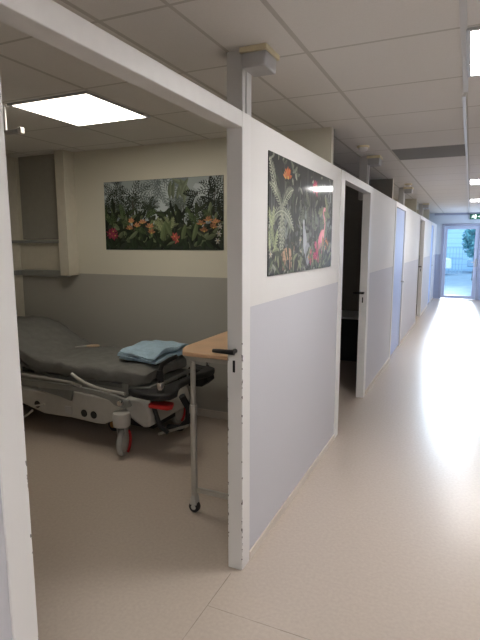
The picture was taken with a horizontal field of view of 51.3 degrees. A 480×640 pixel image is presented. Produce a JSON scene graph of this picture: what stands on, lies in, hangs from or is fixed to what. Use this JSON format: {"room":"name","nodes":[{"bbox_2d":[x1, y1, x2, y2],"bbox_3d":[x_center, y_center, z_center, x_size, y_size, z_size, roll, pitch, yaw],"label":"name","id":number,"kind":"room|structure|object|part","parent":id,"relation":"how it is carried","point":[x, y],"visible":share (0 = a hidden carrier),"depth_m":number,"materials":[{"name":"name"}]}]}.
{"room":"hospital corridor","nodes":[
{"label":"hospital corridor","id":0,"kind":"room"},
{"bbox_2d":[0,485,11,639],"bbox_3d":[-1.347,0.598,-0.611,0.063,2.100,3.820,4,9,24],"label":"wall partition","id":1,"kind":"structure","parent":0,"point":[5,618],"depth_m":1.12,"materials":[{"name":"paint"}]},
{"bbox_2d":[6,156,24,370],"bbox_3d":[-0.862,-0.940,8.480,0.100,2.420,16.200,4,9,24],"label":"wall","id":2,"kind":"structure","parent":0,"point":[10,161],"depth_m":5.15,"materials":[{"name":"beige paint"}]},
{"bbox_2d":[12,240,58,242],"bbox_3d":[-2.190,-0.729,4.650,0.650,0.030,0.950,4,9,24],"label":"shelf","id":3,"kind":"object","parent":2,"relation":"attached to","point":[13,241],"visible":0.66,"depth_m":5.06,"materials":[{"name":"grey metal"}]},
{"bbox_2d":[14,269,70,276],"bbox_3d":[-2.186,-0.415,4.696,0.658,0.064,0.950,4,9,24],"label":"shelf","id":4,"kind":"object","parent":2,"relation":"attached to","point":[53,273],"visible":0.77,"depth_m":5.10,"materials":[{"name":"grey metal"}]},
{"bbox_2d":[15,127,333,411],"bbox_3d":[-0.786,-0.357,4.627,3.270,2.420,0.070,4,9,24],"label":"wall","id":5,"kind":"structure","parent":0,"point":[117,298],"depth_m":4.61,"materials":[{"name":"paint"}]},
{"bbox_2d":[18,154,58,238],"bbox_3d":[-1.967,-1.222,4.998,0.610,0.820,0.006,4,9,24],"label":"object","id":6,"kind":"structure","parent":5,"relation":"attached to","point":[36,173],"depth_m":5.02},
{"bbox_2d":[20,245,59,268],"bbox_3d":[-1.990,-0.643,5.096,0.660,0.245,0.006,4,9,24],"label":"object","id":7,"kind":"structure","parent":5,"relation":"attached to","point":[32,256],"depth_m":5.12,"materials":[{"name":"beige paint"}]},
{"bbox_2d":[54,150,78,275],"bbox_3d":[-1.667,-1.017,4.816,0.110,1.170,0.140,4,9,24],"label":"trim","id":8,"kind":"structure","parent":5,"relation":"attached to","point":[63,159],"depth_m":4.77,"materials":[{"name":"beige paint"}]},
{"bbox_2d":[104,175,223,249],"bbox_3d":[-0.704,-0.938,4.458,1.245,0.620,0.006,4,9,24],"label":"poster","id":9,"kind":"object","parent":5,"relation":"attached to","point":[185,213],"visible":1,"depth_m":4.43,"materials":[{"name":"paper"}]},
{"bbox_2d":[197,408,227,419],"bbox_3d":[-0.803,0.811,4.766,3.270,0.070,0.012,4,9,24],"label":"baseboard","id":10,"kind":"structure","parent":5,"relation":"attached to","point":[200,412],"depth_m":4.51,"materials":[{"name":"grey"}]},
{"bbox_2d":[0,0,479,212],"bbox_3d":[1.241,-1.843,6.096,5.770,0.080,18.700,4,9,24],"label":"ceiling","id":11,"kind":"structure","parent":0,"point":[386,75],"depth_m":2.69,"materials":[{"name":"tile"}]},
{"bbox_2d":[2,103,24,134],"bbox_3d":[-2.089,-1.305,3.433,1.620,0.188,0.050,4,9,24],"label":"rail","id":12,"kind":"object","parent":11,"relation":"hanging from","point":[20,130],"visible":0.86,"depth_m":3.14,"materials":[{"name":"white metal"}]},
{"bbox_2d":[7,91,149,126],"bbox_3d":[-1.036,-1.370,3.280,0.635,0.012,0.635,4,9,24],"label":"recessed light","id":13,"kind":"object","parent":11,"relation":"in","point":[84,108],"visible":1,"depth_m":3.23,"materials":[{"name":"grey plastic"}]},
{"bbox_2d":[239,43,279,76],"bbox_3d":[0.090,-1.181,2.286,0.133,0.088,0.170,4,9,24],"label":"sensor","id":14,"kind":"object","parent":11,"relation":"attached to","point":[258,60],"visible":1,"depth_m":2.23,"materials":[{"name":"beige plastic"}]},
{"bbox_3d":[0.090,-1.213,2.281,0.133,0.024,0.170,4,9,24],"label":"plate","id":15,"kind":"part","parent":14,"relation":"part of","materials":[{"name":"beige plastic"}]},
{"bbox_2d":[357,145,368,151],"bbox_3d":[1.103,-1.535,4.483,0.110,0.046,0.110,4,9,24],"label":"smoke detector","id":16,"kind":"object","parent":11,"relation":"attached to","point":[362,148],"visible":1,"depth_m":4.45,"materials":[{"name":"beige plastic"}]},
{"bbox_2d":[367,155,382,166],"bbox_3d":[1.355,-1.597,5.030,0.133,0.088,0.170,4,9,24],"label":"sensor","id":17,"kind":"object","parent":11,"relation":"attached to","point":[375,160],"visible":1,"depth_m":4.97,"materials":[{"name":"beige plastic"}]},
{"bbox_3d":[1.355,-1.629,5.025,0.133,0.024,0.170,4,9,24],"label":"plate","id":18,"kind":"part","parent":17,"relation":"part of","materials":[{"name":"beige plastic"}]},
{"bbox_2d":[404,187,413,193],"bbox_3d":[2.620,-2.012,7.774,0.133,0.088,0.170,4,9,24],"label":"sensor","id":19,"kind":"object","parent":11,"relation":"attached to","point":[407,190],"visible":1,"depth_m":7.71,"materials":[{"name":"beige plastic"}]},
{"bbox_2d":[459,0,467,91],"bbox_3d":[-0.010,-0.883,0.038,0.026,0.006,6.300,4,9,24],"label":"trim","id":20,"kind":"structure","parent":11,"relation":"attached to","point":[462,3],"depth_m":2.13,"materials":[{"name":"paint"}]},
{"bbox_2d":[462,93,468,208],"bbox_3d":[3.828,-2.142,8.387,0.018,0.016,12.150,4,9,24],"label":"trim","id":21,"kind":"structure","parent":11,"relation":"attached to","point":[463,95],"depth_m":3.93,"materials":[{"name":"white metal"}]},
{"bbox_2d":[466,26,479,77],"bbox_3d":[1.340,-1.205,2.187,0.635,0.012,0.635,4,9,24],"label":"recessed light","id":22,"kind":"object","parent":11,"relation":"in","point":[472,33],"visible":1,"depth_m":2.25,"materials":[{"name":"grey plastic"}]},
{"bbox_2d":[471,30,479,74],"bbox_3d":[1.340,-1.206,2.187,0.599,0.006,0.599,4,9,24],"label":"diffuser","id":23,"kind":"object","parent":22,"relation":"attached to","point":[475,34],"depth_m":2.27,"materials":[{"name":"white plastic"}]},
{"bbox_2d":[469,179,479,184],"bbox_3d":[3.509,-1.917,6.892,0.635,0.012,0.635,4,9,24],"label":"recessed light","id":24,"kind":"object","parent":11,"relation":"in","point":[471,181],"visible":1,"depth_m":6.94,"materials":[{"name":"grey plastic"}]},
{"bbox_2d":[471,180,479,183],"bbox_3d":[3.509,-1.918,6.892,0.599,0.006,0.599,4,9,24],"label":"diffuser","id":25,"kind":"object","parent":24,"relation":"attached to","point":[472,181],"depth_m":7.00,"materials":[{"name":"white plastic"}]},
{"bbox_2d":[470,199,479,201],"bbox_3d":[4.867,-2.363,9.839,0.635,0.012,0.635,4,9,24],"label":"recessed light","id":26,"kind":"object","parent":11,"relation":"in","point":[471,200],"visible":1,"depth_m":9.95,"materials":[{"name":"grey plastic"}]},
{"bbox_2d":[23,298,479,639],"bbox_3d":[1.241,0.629,6.470,5.770,0.080,18.700,4,9,24],"label":"floor","id":27,"kind":"structure","parent":0,"point":[380,540],"depth_m":2.76,"materials":[{"name":"tile"}]},
{"bbox_2d":[17,316,214,455],"bbox_3d":[-1.370,0.384,4.292,2.374,1.055,0.974,4,9,24],"label":"stretcher","id":28,"kind":"object","parent":27,"relation":"on","point":[60,377],"visible":0.86,"depth_m":3.93,"materials":[{"name":"grey metal"}]},
{"bbox_3d":[-1.368,0.716,3.987,0.070,0.060,0.008,4,9,24],"label":"vent plate","id":29,"kind":"part","parent":28,"relation":"part of","materials":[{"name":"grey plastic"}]},
{"bbox_3d":[-1.644,0.536,4.018,1.878,0.118,0.024,4,9,24],"label":"rail","id":30,"kind":"part","parent":28,"relation":"part of","materials":[{"name":"grey metal"}]},
{"bbox_2d":[77,344,99,346],"bbox_3d":[-1.362,0.232,4.460,0.212,0.026,0.026,-2,9,-13],"label":"thermometer","id":31,"kind":"object","parent":28,"relation":"on","point":[90,345],"visible":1,"depth_m":4.46,"materials":[{"name":"plastic"}]},
{"bbox_3d":[-1.313,0.230,4.472,0.112,0.026,0.026,-2,9,-13],"label":"handle","id":32,"kind":"part","parent":31,"relation":"part of","materials":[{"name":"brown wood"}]},
{"bbox_3d":[-1.056,0.471,3.698,0.496,0.121,0.026,4,9,24],"label":"rail arm","id":33,"kind":"part","parent":28,"relation":"part of","materials":[{"name":"metal"}]},
{"bbox_3d":[-1.427,0.451,4.339,1.900,0.150,0.600,4,9,24],"label":"frame","id":34,"kind":"part","parent":28,"relation":"part of","materials":[{"name":"grey metal"}]},
{"bbox_3d":[-1.505,0.222,4.362,2.050,0.371,0.708,4,9,24],"label":"mattress","id":35,"kind":"part","parent":28,"relation":"part of","materials":[{"name":"grey leather"}]},
{"bbox_3d":[-0.873,0.605,3.641,0.048,0.048,0.034,4,9,24],"label":"knob","id":36,"kind":"part","parent":28,"relation":"part of","materials":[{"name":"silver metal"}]},
{"bbox_2d":[117,340,188,363],"bbox_3d":[-0.693,0.237,4.082,0.427,0.103,0.577,4,9,24],"label":"folded blanket","id":37,"kind":"object","parent":28,"relation":"on","point":[155,351],"visible":0.92,"depth_m":3.94,"materials":[{"name":"blue fabric"}]},
{"bbox_3d":[-0.592,0.701,3.688,0.144,0.297,0.041,0,9,3],"label":"pedal arm","id":38,"kind":"part","parent":28,"relation":"part of","materials":[{"name":"metal"}]},
{"bbox_2d":[156,381,164,392],"bbox_3d":[-0.562,0.477,3.532,0.058,0.080,0.057,4,9,24],"label":"socket","id":39,"kind":"object","parent":28,"relation":"attached to","point":[160,385],"depth_m":3.51,"materials":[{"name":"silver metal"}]},
{"bbox_3d":[-0.509,0.347,3.529,0.152,0.217,0.053,0,9,3],"label":"push handle","id":40,"kind":"part","parent":28,"relation":"part of","materials":[{"name":"black plastic"}]},
{"bbox_3d":[-0.460,0.701,3.795,0.115,0.346,0.256,-7,11,-37],"label":"pedal arm","id":41,"kind":"part","parent":28,"relation":"part of","materials":[{"name":"metal"}]},
{"bbox_2d":[182,331,227,511],"bbox_3d":[0.002,0.609,3.128,0.494,0.960,0.775,4,9,24],"label":"table","id":42,"kind":"object","parent":27,"relation":"on","point":[201,351],"visible":0.32,"depth_m":2.85,"materials":[{"name":"brown wood"}]},
{"bbox_3d":[-0.265,0.626,2.860,0.044,0.806,0.044,4,9,24],"label":"leg","id":43,"kind":"part","parent":42,"relation":"part of","materials":[{"name":"grey metal"}]},
{"bbox_3d":[0.013,0.178,3.036,0.385,0.029,0.675,4,9,24],"label":"frame","id":44,"kind":"part","parent":42,"relation":"part of","materials":[{"name":"grey metal"}]},
{"bbox_2d":[340,310,358,361],"bbox_3d":[0.894,0.176,7.156,2.180,0.610,0.670,4,9,24],"label":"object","id":45,"kind":"structure","parent":27,"relation":"on","point":[349,319],"depth_m":6.62,"materials":[{"name":"rubber"}]},
{"bbox_2d":[341,310,358,319],"bbox_3d":[0.894,-0.113,7.112,2.180,0.025,0.670,4,9,24],"label":"countertop","id":46,"kind":"structure","parent":45,"relation":"on","point":[345,314],"depth_m":6.77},
{"bbox_2d":[249,117,436,559],"bbox_3d":[2.799,-0.762,8.370,0.072,2.100,13.410,4,9,24],"label":"wall","id":47,"kind":"structure","parent":0,"point":[293,316],"depth_m":3.03,"materials":[{"name":"paint"}]},
{"bbox_2d":[0,0,250,639],"bbox_3d":[-0.295,0.243,1.735,0.130,2.100,1.370,4,9,24],"label":"door frame","id":48,"kind":"structure","parent":47,"relation":"in","point":[49,22],"depth_m":1.34,"materials":[{"name":"white wood"}]},
{"bbox_3d":[-0.069,0.140,2.251,0.106,0.024,0.046,4,9,24],"label":"latch lever","id":49,"kind":"part","parent":48,"relation":"part of","materials":[{"name":"black plastic"}]},
{"bbox_2d":[227,50,250,115],"bbox_3d":[0.000,-1.023,2.346,0.088,0.420,0.100,4,9,24],"label":"trim","id":50,"kind":"structure","parent":47,"relation":"attached to","point":[238,79],"depth_m":2.29,"materials":[{"name":"paint"}]},
{"bbox_2d":[267,150,332,275],"bbox_3d":[0.393,-0.596,2.983,0.006,0.600,1.235,4,9,24],"label":"poster","id":51,"kind":"object","parent":47,"relation":"attached to","point":[300,198],"visible":1,"depth_m":2.82,"materials":[{"name":"multicoloured paper"}]},
{"bbox_2d":[334,169,372,436],"bbox_3d":[0.967,-0.172,4.474,0.130,2.100,1.300,4,9,24],"label":"door frame","id":52,"kind":"structure","parent":47,"relation":"in","point":[347,179],"depth_m":4.85,"materials":[{"name":"white wood"}]},
{"bbox_2d":[358,156,369,199],"bbox_3d":[1.265,-1.438,5.090,0.088,0.420,0.100,4,9,24],"label":"trim","id":53,"kind":"structure","parent":47,"relation":"attached to","point":[364,169],"depth_m":5.04,"materials":[{"name":"paint"}]},
{"bbox_2d":[389,201,406,359],"bbox_3d":[2.242,-0.573,7.127,0.114,2.100,1.200,4,9,24],"label":"door","id":54,"kind":"structure","parent":47,"relation":"in","point":[401,210],"depth_m":7.18,"materials":[{"name":"metal"}]},
{"bbox_2d":[398,188,404,204],"bbox_3d":[2.530,-1.854,7.834,0.088,0.420,0.100,4,9,24],"label":"trim","id":55,"kind":"structure","parent":47,"relation":"attached to","point":[401,195],"depth_m":7.78,"materials":[{"name":"paint"}]},
{"bbox_2d":[415,215,425,317],"bbox_3d":[3.640,-1.050,10.273,0.130,2.100,1.250,4,9,24],"label":"door frame","id":56,"kind":"structure","parent":47,"relation":"in","point":[423,219],"depth_m":10.70,"materials":[{"name":"white wood"}]},
{"bbox_2d":[419,204,422,221],"bbox_3d":[3.948,-2.320,10.911,0.088,0.420,0.100,4,9,24],"label":"trim","id":57,"kind":"structure","parent":47,"relation":"attached to","point":[420,205],"depth_m":10.85,"materials":[{"name":"paint"}]},
{"bbox_2d":[427,222,434,303],"bbox_3d":[4.930,-1.456,12.957,0.114,2.100,1.100,4,9,24],"label":"door","id":58,"kind":"structure","parent":47,"relation":"in","point":[432,223],"depth_m":13.15,"materials":[{"name":"metal"}]},
{"bbox_2d":[341,179,392,310],"bbox_3d":[0.564,-0.800,7.555,3.270,2.420,0.020,4,9,24],"label":"wall","id":59,"kind":"structure","parent":0,"point":[350,278],"depth_m":7.03,"materials":[{"name":"beige paint"}]},
{"bbox_2d":[395,199,416,211],"bbox_3d":[1.951,-1.256,10.565,3.270,2.420,0.070,4,9,24],"label":"wall","id":60,"kind":"structure","parent":0,"point":[411,204],"depth_m":9.74,"materials":[{"name":"paint"}]},
{"bbox_2d":[416,210,429,303],"bbox_3d":[3.320,-1.705,13.534,3.270,2.420,0.070,4,9,24],"label":"wall","id":61,"kind":"structure","parent":0,"point":[425,212],"depth_m":12.80,"materials":[{"name":"paint"}]},
{"bbox_2d":[429,213,479,299],"bbox_3d":[5.144,-1.871,14.629,5.670,2.420,0.100,4,9,24],"label":"wall","id":62,"kind":"structure","parent":0,"point":[438,220],"depth_m":14.23,"materials":[{"name":"paint"}]},
{"bbox_2d":[435,212,479,214],"bbox_3d":[6.570,-2.930,13.745,2.280,0.060,0.020,4,9,24],"label":"trim","id":63,"kind":"structure","parent":62,"relation":"attached to","point":[469,213],"depth_m":13.96,"materials":[{"name":"grey metal"}]},
{"bbox_2d":[438,223,479,299],"bbox_3d":[6.212,-1.642,14.121,1.040,2.120,0.131,4,9,24],"label":"door","id":64,"kind":"structure","parent":62,"relation":"in","point":[476,266],"depth_m":14.08,"materials":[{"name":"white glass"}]},
{"bbox_2d":[470,214,479,218],"bbox_3d":[6.503,-2.848,13.766,0.310,0.140,0.060,4,9,24],"label":"exit sign","id":65,"kind":"object","parent":62,"relation":"attached to","point":[472,216],"visible":1,"depth_m":13.76,"materials":[{"name":"green plastic"}]},
{"label":"outside","id":66,"kind":"structure","parent":0,"visible":0},
{"bbox_2d":[441,270,475,295],"bbox_3d":[12.567,-2.417,27.519,28.000,0.240,29.400,4,9,24],"label":"ground","id":67,"kind":"structure","parent":66,"point":[458,284],"depth_m":20.77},
{"bbox_2d":[445,258,451,268],"bbox_3d":[9.339,-3.243,27.432,4.194,1.420,1.610,4,9,24],"label":"car","id":68,"kind":"object","parent":67,"relation":"on","point":[448,260],"visible":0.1,"depth_m":25.94,"materials":[{"name":"white metal"}]},
{"bbox_2d":[442,247,462,272],"bbox_3d":[11.707,-3.445,28.566,1.850,1.480,0.050,4,9,24],"label":"railing","id":69,"kind":"object","parent":67,"relation":"on","point":[447,247],"visible":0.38,"depth_m":28.29,"materials":[{"name":"blue metal"}]},
{"bbox_2d":[444,226,473,270],"bbox_3d":[14.890,-4.826,32.308,18.400,3.090,4.200,4,9,24],"label":"building","id":70,"kind":"structure","parent":67,"relation":"on","point":[454,237],"depth_m":30.93,"materials":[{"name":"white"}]},
{"bbox_2d":[467,258,472,266],"bbox_3d":[15.004,-3.317,27.921,4.194,1.420,1.610,4,9,24],"label":"car","id":71,"kind":"object","parent":67,"relation":"on","point":[469,264],"visible":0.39,"depth_m":28.04,"materials":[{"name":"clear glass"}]},
{"bbox_2d":[462,229,479,279],"bbox_3d":[10.617,-3.142,22.436,1.354,2.723,1.307,4,9,24],"label":"tree","id":72,"kind":"object","parent":67,"relation":"on","point":[469,238],"visible":0.56,"depth_m":22.35,"materials":[{"name":"green plant"}]}
]}

